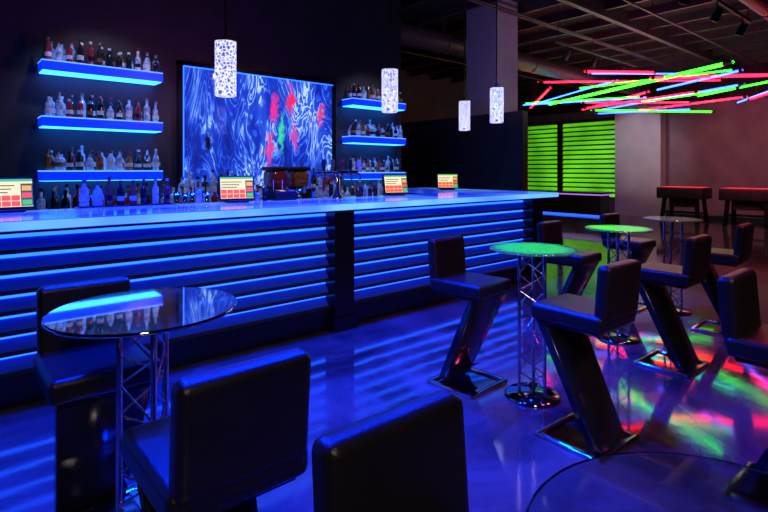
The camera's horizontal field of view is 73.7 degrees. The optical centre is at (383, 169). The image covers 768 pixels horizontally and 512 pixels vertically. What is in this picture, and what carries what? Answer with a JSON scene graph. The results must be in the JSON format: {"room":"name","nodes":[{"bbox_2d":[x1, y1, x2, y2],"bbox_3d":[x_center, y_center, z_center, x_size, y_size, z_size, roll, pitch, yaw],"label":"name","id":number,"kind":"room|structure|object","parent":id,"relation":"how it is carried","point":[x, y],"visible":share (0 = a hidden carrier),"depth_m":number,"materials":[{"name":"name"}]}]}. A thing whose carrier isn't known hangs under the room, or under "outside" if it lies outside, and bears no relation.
{"room":"entertainment venue","nodes":[
{"label":"entertainment venue","id":0,"kind":"room"},
{"bbox_2d":[0,0,400,209],"bbox_3d":[-3.068,-0.800,5.638,8.700,4.500,0.150,0,0,-41],"label":"wall","id":1,"kind":"structure","parent":0,"point":[344,42],"depth_m":5.97,"materials":[{"name":"black paint"}]},
{"bbox_2d":[38,59,162,84],"bbox_3d":[-2.976,-1.027,5.430,1.130,0.106,0.275,0,0,-41],"label":"shelf","id":2,"kind":"object","parent":1,"relation":"attached to","point":[45,66],"visible":1,"depth_m":5.31,"materials":[{"name":"blue plastic"}]},
{"bbox_2d":[44,37,159,71],"bbox_3d":[-2.954,-1.216,5.441,1.125,0.269,0.209,0,0,-41],"label":"liquor bottles","id":3,"kind":"object","parent":2,"relation":"on","point":[50,53],"visible":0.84,"depth_m":5.32},
{"bbox_2d":[38,115,162,132],"bbox_3d":[-2.976,-0.477,5.430,1.130,0.106,0.275,0,0,-41],"label":"shelf","id":4,"kind":"object","parent":1,"relation":"attached to","point":[52,122],"visible":1,"depth_m":5.30,"materials":[{"name":"blue plastic"}]},
{"bbox_2d":[44,92,158,121],"bbox_3d":[-2.954,-0.666,5.436,1.117,0.270,0.216,0,0,-41],"label":"liquor bottles","id":5,"kind":"object","parent":4,"relation":"on","point":[69,110],"visible":0.87,"depth_m":5.33},
{"bbox_2d":[38,170,162,180],"bbox_3d":[-2.976,0.058,5.430,1.130,0.106,0.275,0,0,-41],"label":"shelf","id":6,"kind":"object","parent":1,"relation":"attached to","point":[43,175],"visible":0.93,"depth_m":5.27,"materials":[{"name":"blue plastic"}]},
{"bbox_2d":[45,146,159,169],"bbox_3d":[-2.947,-0.125,5.443,1.125,0.258,0.216,0,0,-41],"label":"liquor bottles","id":7,"kind":"object","parent":6,"relation":"on","point":[58,162],"visible":0.91,"depth_m":5.34},
{"bbox_2d":[176,60,335,191],"bbox_3d":[-1.576,-0.420,6.763,2.250,1.740,0.090,0,0,-41],"label":"art panel","id":8,"kind":"object","parent":1,"relation":"attached to","point":[273,119],"visible":0.76,"depth_m":6.63,"materials":[{"name":"blue"}]},
{"bbox_2d":[342,136,405,145],"bbox_3d":[-0.141,-0.447,7.869,1.050,0.106,0.275,0,0,-41],"label":"shelf","id":9,"kind":"object","parent":1,"relation":"attached to","point":[367,140],"visible":1,"depth_m":7.69,"materials":[{"name":"blue plastic"}]},
{"bbox_2d":[348,120,402,137],"bbox_3d":[-0.119,-0.640,7.876,1.062,0.279,0.214,0,0,-41],"label":"liquor bottles","id":10,"kind":"object","parent":9,"relation":"on","point":[354,129],"visible":0.84,"depth_m":7.79},
{"bbox_2d":[342,98,405,110],"bbox_3d":[-0.141,-0.997,7.869,1.050,0.106,0.275,0,0,-41],"label":"shelf","id":11,"kind":"object","parent":1,"relation":"attached to","point":[350,102],"visible":0.86,"depth_m":7.62,"materials":[{"name":"blue plastic"}]},
{"bbox_2d":[348,83,402,102],"bbox_3d":[-0.113,-1.183,7.880,1.041,0.264,0.215,0,0,-41],"label":"liquor bottles","id":12,"kind":"object","parent":11,"relation":"on","point":[354,92],"visible":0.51,"depth_m":7.68},
{"bbox_2d":[344,172,405,179],"bbox_3d":[-0.141,0.088,7.869,1.050,0.106,0.275,0,0,-41],"label":"shelf","id":13,"kind":"object","parent":1,"relation":"attached to","point":[364,175],"visible":0.6,"depth_m":7.64,"materials":[{"name":"blue plastic"}]},
{"bbox_2d":[348,156,402,171],"bbox_3d":[-0.118,-0.095,7.873,1.037,0.258,0.213,0,0,-41],"label":"liquor bottles","id":14,"kind":"object","parent":13,"relation":"on","point":[389,166],"visible":0.88,"depth_m":7.84},
{"bbox_2d":[0,213,767,511],"bbox_3d":[2.862,1.500,7.408,20.000,0.100,15.500,0,0,-41],"label":"floor","id":15,"kind":"structure","parent":0,"point":[378,365],"depth_m":3.38,"materials":[{"name":"concrete"}]},
{"bbox_2d":[33,276,160,511],"bbox_3d":[-1.154,0.963,2.047,0.400,0.975,0.458,0,0,-41],"label":"bar stool","id":16,"kind":"object","parent":15,"relation":"on","point":[77,377],"visible":0.79,"depth_m":1.98,"materials":[{"name":"black leather"}]},
{"bbox_2d":[41,287,236,511],"bbox_3d":[-0.842,0.968,1.815,0.620,0.965,0.620,0,0,-41],"label":"bar table","id":17,"kind":"object","parent":15,"relation":"on","point":[152,312],"visible":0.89,"depth_m":1.78,"materials":[{"name":"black glass"}]},
{"bbox_2d":[121,348,310,511],"bbox_3d":[-0.462,0.963,1.404,0.400,0.975,0.458,0,0,-41],"label":"bar stool","id":18,"kind":"object","parent":15,"relation":"on","point":[235,434],"visible":1,"depth_m":1.24,"materials":[{"name":"black leather"}]},
{"bbox_2d":[0,188,558,410],"bbox_3d":[-1.758,0.872,4.819,8.620,1.157,2.400,0,0,-41],"label":"bar counter","id":19,"kind":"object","parent":15,"relation":"on","point":[293,269],"depth_m":4.24,"materials":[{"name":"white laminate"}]},
{"bbox_2d":[0,177,34,212],"bbox_3d":[-2.615,0.172,3.541,0.180,0.241,0.320,0,0,44],"label":"terminal","id":20,"kind":"object","parent":19,"relation":"on","point":[17,194],"visible":1,"depth_m":3.54,"materials":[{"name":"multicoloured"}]},
{"bbox_2d":[74,203,176,209],"bbox_3d":[-2.019,0.283,4.034,0.700,0.020,0.190,0,0,-41],"label":"bar mat","id":21,"kind":"object","parent":19,"relation":"on","point":[148,204],"visible":0.83,"depth_m":3.95,"materials":[{"name":"black rubber"}]},
{"bbox_2d":[79,177,123,206],"bbox_3d":[-2.165,0.164,3.915,0.299,0.214,0.077,0,0,-41],"label":"bottles","id":22,"kind":"object","parent":21,"relation":"on","point":[97,197],"depth_m":3.89},
{"bbox_2d":[129,179,146,203],"bbox_3d":[-1.971,0.172,4.082,0.126,0.192,0.077,0,0,-41],"label":"bottles","id":23,"kind":"object","parent":21,"relation":"on","point":[143,190],"depth_m":4.07},
{"bbox_2d":[152,178,158,203],"bbox_3d":[-1.872,0.170,4.167,0.046,0.202,0.077,0,0,-41],"label":"bottles","id":24,"kind":"object","parent":21,"relation":"on","point":[155,190],"depth_m":4.16},
{"bbox_2d":[164,178,169,202],"bbox_3d":[-1.804,0.168,4.226,0.040,0.198,0.077,0,0,-41],"label":"bottles","id":25,"kind":"object","parent":21,"relation":"on","point":[166,188],"depth_m":4.21},
{"bbox_2d":[173,188,209,204],"bbox_3d":[-1.670,0.225,4.407,0.306,0.133,0.093,0,0,-41],"label":"glasses","id":26,"kind":"object","parent":19,"relation":"on","point":[198,193],"depth_m":4.39,"materials":[{"name":"clear glass"}]},
{"bbox_2d":[218,176,254,202],"bbox_3d":[-1.341,0.172,4.636,0.320,0.241,0.180,0,0,-29],"label":"terminal","id":27,"kind":"object","parent":19,"relation":"on","point":[231,189],"visible":1,"depth_m":4.58,"materials":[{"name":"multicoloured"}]},
{"bbox_2d":[255,188,267,200],"bbox_3d":[-1.177,0.231,4.831,0.123,0.114,0.093,0,0,-41],"label":"glasses","id":28,"kind":"object","parent":19,"relation":"on","point":[264,190],"depth_m":4.83,"materials":[{"name":"clear glass"}]},
{"bbox_2d":[269,179,296,200],"bbox_3d":[-0.980,0.193,4.974,0.240,0.200,0.130,0,0,-41],"label":"caddy","id":29,"kind":"object","parent":19,"relation":"on","point":[274,195],"visible":1,"depth_m":4.93,"materials":[{"name":"black"}]},
{"bbox_2d":[262,167,311,199],"bbox_3d":[-1.262,0.211,6.651,0.580,0.505,0.350,0,0,-41],"label":"machine","id":30,"kind":"object","parent":19,"relation":"on","point":[297,176],"visible":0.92,"depth_m":6.61,"materials":[{"name":"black metal"}]},
{"bbox_2d":[296,188,301,199],"bbox_3d":[-0.870,0.237,5.095,0.057,0.109,0.093,0,0,-41],"label":"glasses","id":31,"kind":"object","parent":19,"relation":"on","point":[299,190],"depth_m":5.07,"materials":[{"name":"clear glass"}]},
{"bbox_2d":[314,159,360,198],"bbox_3d":[-0.473,0.093,5.273,0.520,0.400,0.189,0,0,-41],"label":"tap tower","id":32,"kind":"object","parent":19,"relation":"on","point":[336,174],"visible":1,"depth_m":5.26,"materials":[{"name":"silver metal"}]},
{"bbox_2d":[356,186,377,196],"bbox_3d":[-0.215,0.235,5.659,0.296,0.112,0.093,0,0,-41],"label":"glasses","id":33,"kind":"object","parent":19,"relation":"on","point":[364,190],"depth_m":5.65,"materials":[{"name":"clear glass"}]},
{"bbox_2d":[382,174,408,195],"bbox_3d":[0.114,0.172,5.888,0.320,0.241,0.180,0,0,-29],"label":"terminal","id":34,"kind":"object","parent":19,"relation":"on","point":[395,184],"visible":1,"depth_m":5.83,"materials":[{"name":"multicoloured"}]},
{"bbox_2d":[436,173,458,189],"bbox_3d":[0.932,0.172,7.561,0.320,0.241,0.180,0,0,-6],"label":"terminal","id":35,"kind":"object","parent":19,"relation":"on","point":[448,181],"visible":1,"depth_m":7.51,"materials":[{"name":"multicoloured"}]},
{"bbox_2d":[312,390,468,511],"bbox_3d":[0.138,0.963,0.857,0.400,0.975,0.458,0,0,-39],"label":"bar stool","id":36,"kind":"object","parent":15,"relation":"on","point":[410,456],"visible":1,"depth_m":0.96,"materials":[{"name":"black leather"}]},
{"bbox_2d":[427,235,510,399],"bbox_3d":[0.574,0.963,3.493,0.400,0.975,0.458,0,0,-44],"label":"bar stool","id":37,"kind":"object","parent":15,"relation":"on","point":[485,294],"visible":1,"depth_m":3.44,"materials":[{"name":"black leather"}]},
{"bbox_2d":[466,0,517,115],"bbox_3d":[1.985,-0.800,9.424,0.600,4.500,0.700,0,0,-41],"label":"column","id":38,"kind":"structure","parent":15,"relation":"on","point":[480,21],"depth_m":9.21,"materials":[{"name":"paint"}]},
{"bbox_2d":[489,242,576,408],"bbox_3d":[0.953,0.975,3.286,0.540,0.950,0.540,0,0,-41],"label":"bar table","id":39,"kind":"object","parent":15,"relation":"on","point":[531,394],"visible":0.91,"depth_m":3.26,"materials":[{"name":"green glass"}]},
{"bbox_2d":[537,220,601,330],"bbox_3d":[1.671,0.963,4.635,0.400,0.975,0.458,0,0,-43],"label":"bar stool","id":40,"kind":"object","parent":15,"relation":"on","point":[583,263],"visible":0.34,"depth_m":4.53,"materials":[{"name":"black leather"}]},
{"bbox_2d":[528,189,613,216],"bbox_3d":[5.697,1.070,17.299,0.800,0.760,3.800,0,0,-41],"label":"countertop","id":41,"kind":"structure","parent":15,"relation":"on","point":[578,203],"depth_m":16.30,"materials":[{"name":"black laminate"}]},
{"bbox_2d":[531,259,640,458],"bbox_3d":[1.096,0.963,2.784,0.400,0.975,0.458,0,0,-39],"label":"bar stool","id":42,"kind":"object","parent":15,"relation":"on","point":[593,428],"visible":0.98,"depth_m":2.70,"materials":[{"name":"black leather"}]},
{"bbox_2d":[585,225,653,344],"bbox_3d":[2.020,0.975,4.415,0.540,0.950,0.540,0,0,-41],"label":"bar table","id":43,"kind":"object","parent":15,"relation":"on","point":[616,337],"visible":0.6,"depth_m":4.37,"materials":[{"name":"green glass"}]},
{"bbox_2d":[600,213,655,312],"bbox_3d":[2.600,0.963,5.473,0.400,0.975,0.458,0,0,-41],"label":"bar stool","id":44,"kind":"object","parent":15,"relation":"on","point":[641,248],"visible":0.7,"depth_m":5.39,"materials":[{"name":"black leather"}]},
{"bbox_2d":[525,452,767,511],"bbox_3d":[0.454,0.970,0.615,0.560,0.960,0.560,0,0,-41],"label":"bar table","id":45,"kind":"object","parent":15,"relation":"on","point":[627,481],"visible":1,"depth_m":0.79,"materials":[{"name":"clear glass"}]},
{"bbox_2d":[633,234,711,378],"bbox_3d":[2.142,0.963,3.828,0.400,0.975,0.458,0,0,-41],"label":"bar stool","id":46,"kind":"object","parent":15,"relation":"on","point":[680,358],"visible":0.94,"depth_m":3.74,"materials":[{"name":"black leather"}]},
{"bbox_2d":[643,216,702,315],"bbox_3d":[2.963,0.975,5.266,0.540,0.950,0.540,0,0,-41],"label":"bar table","id":47,"kind":"object","parent":15,"relation":"on","point":[681,310],"visible":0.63,"depth_m":5.22,"materials":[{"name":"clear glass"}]},
{"bbox_2d":[656,186,711,225],"bbox_3d":[8.161,0.954,13.944,1.280,0.992,1.150,0,0,-41],"label":"foosball table","id":48,"kind":"object","parent":15,"relation":"on","point":[679,196],"visible":0.89,"depth_m":13.77,"materials":[{"name":"black wood"}]},
{"bbox_2d":[690,223,753,335],"bbox_3d":[3.054,0.963,4.652,0.400,0.975,0.458,0,0,-44],"label":"bar stool","id":49,"kind":"object","parent":15,"relation":"on","point":[744,233],"visible":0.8,"depth_m":4.54,"materials":[{"name":"black leather"}]},
{"bbox_2d":[717,268,767,470],"bbox_3d":[1.768,0.963,2.238,0.400,0.975,0.458,0,0,-41],"label":"bar stool","id":50,"kind":"object","parent":15,"relation":"on","point":[745,337],"visible":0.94,"depth_m":2.26,"materials":[{"name":"black leather"}]},
{"bbox_2d":[719,187,767,230],"bbox_3d":[9.139,0.954,12.807,1.280,0.992,1.150,0,0,-41],"label":"foosball table","id":51,"kind":"object","parent":15,"relation":"on","point":[752,199],"visible":1,"depth_m":12.68,"materials":[{"name":"black wood"}]},
{"bbox_3d":[-2.814,0.875,5.342,7.500,1.150,0.570,0,0,-41],"label":"bar cabinet","id":52,"kind":"object","parent":15,"relation":"on","visible":0},
{"bbox_2d":[26,184,79,209],"label":"bottles","id":53,"kind":"object","parent":52,"relation":"in","point":[54,203],"depth_m":4.89},
{"bbox_2d":[124,185,129,204],"label":"bottles","id":54,"kind":"object","parent":52,"relation":"in","point":[126,199],"depth_m":5.28},
{"bbox_2d":[136,183,140,203],"label":"bottles","id":55,"kind":"object","parent":52,"relation":"in","point":[137,184],"depth_m":5.32},
{"bbox_2d":[170,169,222,203],"label":"bottles","id":56,"kind":"object","parent":52,"relation":"in","point":[211,187],"depth_m":5.92},
{"bbox_2d":[249,184,261,200],"label":"bottles","id":57,"kind":"object","parent":52,"relation":"in","point":[258,188],"depth_m":6.22},
{"bbox_2d":[311,168,332,197],"label":"bottles","id":58,"kind":"object","parent":52,"relation":"in","point":[317,188],"depth_m":7.05},
{"bbox_2d":[340,180,382,196],"label":"bottles","id":59,"kind":"object","parent":52,"relation":"in","point":[344,191],"depth_m":7.23},
{"bbox_2d":[401,70,522,122],"bbox_3d":[1.057,-0.800,16.177,11.300,4.500,0.150,0,0,-41],"label":"wall","id":60,"kind":"structure","parent":0,"point":[424,98],"depth_m":16.43,"materials":[{"name":"black paint"}]},
{"bbox_2d":[401,110,527,190],"bbox_3d":[0.962,0.240,9.961,0.150,2.420,4.150,0,0,-41],"label":"wall partition","id":61,"kind":"structure","parent":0,"point":[488,156],"depth_m":9.15,"materials":[{"name":"black paint"}]},
{"bbox_2d":[401,0,767,93],"bbox_3d":[2.862,-2.910,7.408,20.000,0.280,15.500,0,0,-41],"label":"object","id":62,"kind":"structure","parent":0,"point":[608,12],"depth_m":11.45,"materials":[{"name":"grey metal"}]},
{"bbox_2d":[401,0,767,91],"bbox_3d":[5.708,-2.790,10.845,11.200,0.320,7.840,0,0,-41],"label":"conduit","id":63,"kind":"object","parent":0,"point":[480,2],"visible":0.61,"depth_m":10.24,"materials":[{"name":"grey metal"}]},
{"bbox_2d":[401,0,767,96],"bbox_3d":[5.735,-2.667,10.968,11.000,0.765,5.080,0,0,-41],"label":"air duct","id":64,"kind":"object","parent":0,"point":[414,36],"depth_m":10.53,"materials":[{"name":"grey metal"}]},
{"bbox_2d":[214,0,236,97],"bbox_3d":[-1.289,-1.825,4.167,0.174,2.450,0.174,0,0,-41],"label":"pendant lamp","id":65,"kind":"object","parent":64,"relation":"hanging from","point":[225,48],"visible":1,"depth_m":4.10,"materials":[{"name":"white glass"}]},
{"bbox_2d":[381,0,397,112],"bbox_3d":[0.060,-1.825,5.328,0.174,2.450,0.174,0,0,-41],"label":"pendant lamp","id":66,"kind":"object","parent":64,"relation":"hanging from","point":[389,74],"visible":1,"depth_m":5.26,"materials":[{"name":"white glass"}]},
{"bbox_2d":[459,0,469,130],"bbox_3d":[1.223,-1.825,7.779,0.174,2.450,0.174,0,0,-41],"label":"pendant lamp","id":67,"kind":"object","parent":64,"relation":"hanging from","point":[464,105],"visible":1,"depth_m":7.71,"materials":[{"name":"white glass"}]},
{"bbox_2d":[490,0,503,122],"bbox_3d":[1.433,-1.825,6.508,0.174,2.450,0.174,0,0,-41],"label":"pendant lamp","id":68,"kind":"object","parent":64,"relation":"hanging from","point":[496,92],"visible":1,"depth_m":6.44,"materials":[{"name":"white glass"}]},
{"bbox_2d":[554,5,636,74],"bbox_3d":[4.265,-2.518,10.147,3.300,1.064,0.166,0,0,-41],"label":"track light","id":69,"kind":"object","parent":64,"relation":"hanging from","point":[566,54],"visible":0.83,"depth_m":9.91,"materials":[{"name":"black metal"}]},
{"bbox_2d":[519,5,767,114],"bbox_3d":[5.860,-2.279,12.037,5.191,1.543,7.362,0,0,15],"label":"light fixture","id":70,"kind":"object","parent":64,"relation":"attached to","point":[688,74],"visible":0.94,"depth_m":11.03,"materials":[{"name":"multicoloured plastic"}]},
{"bbox_2d":[678,0,750,35],"bbox_3d":[4.482,-2.518,6.904,3.000,1.064,0.166,0,0,-41],"label":"track light","id":71,"kind":"object","parent":64,"relation":"hanging from","point":[716,15],"visible":1,"depth_m":7.17,"materials":[{"name":"black metal"}]},
{"bbox_2d":[401,0,767,87],"bbox_3d":[2.862,-3.100,7.408,20.000,0.100,15.500,0,0,-41],"label":"ceiling","id":72,"kind":"structure","parent":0,"point":[429,6],"depth_m":10.66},
{"bbox_2d":[615,96,665,216],"bbox_3d":[8.139,-0.400,16.300,0.400,3.700,1.400,0,0,-41],"label":"column","id":73,"kind":"structure","parent":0,"point":[640,137],"depth_m":16.11,"materials":[{"name":"paint"}]},
{"bbox_2d":[528,95,767,218],"bbox_3d":[10.500,-0.800,13.978,0.150,4.500,15.500,0,0,-41],"label":"wall","id":74,"kind":"structure","parent":0,"point":[727,147],"depth_m":14.89,"materials":[{"name":"paint"}]},
{"bbox_2d":[528,121,560,189],"bbox_3d":[5.888,-0.400,19.079,0.170,2.720,1.470,0,0,-41],"label":"window shutter","id":75,"kind":"object","parent":74,"relation":"attached to","point":[544,139],"visible":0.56,"depth_m":18.97,"materials":[{"name":"green"}]},
{"bbox_2d":[561,117,614,198],"bbox_3d":[7.078,-0.400,17.695,0.170,2.720,2.020,0,0,-41],"label":"window shutter","id":76,"kind":"object","parent":74,"relation":"attached to","point":[587,145],"visible":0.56,"depth_m":17.68,"materials":[{"name":"green plastic"}]},
{"bbox_2d":[523,62,767,116],"bbox_3d":[10.424,-2.550,13.912,0.050,1.000,15.500,0,0,-41],"label":"trim","id":77,"kind":"structure","parent":74,"relation":"attached to","point":[536,110],"depth_m":15.77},
{"bbox_2d":[665,213,763,222],"bbox_3d":[12.111,1.390,11.967,0.030,0.120,10.350,0,0,-41],"label":"baseboard","id":78,"kind":"structure","parent":74,"relation":"attached to","point":[740,219],"depth_m":14.76,"materials":[{"name":"black"}]}
]}

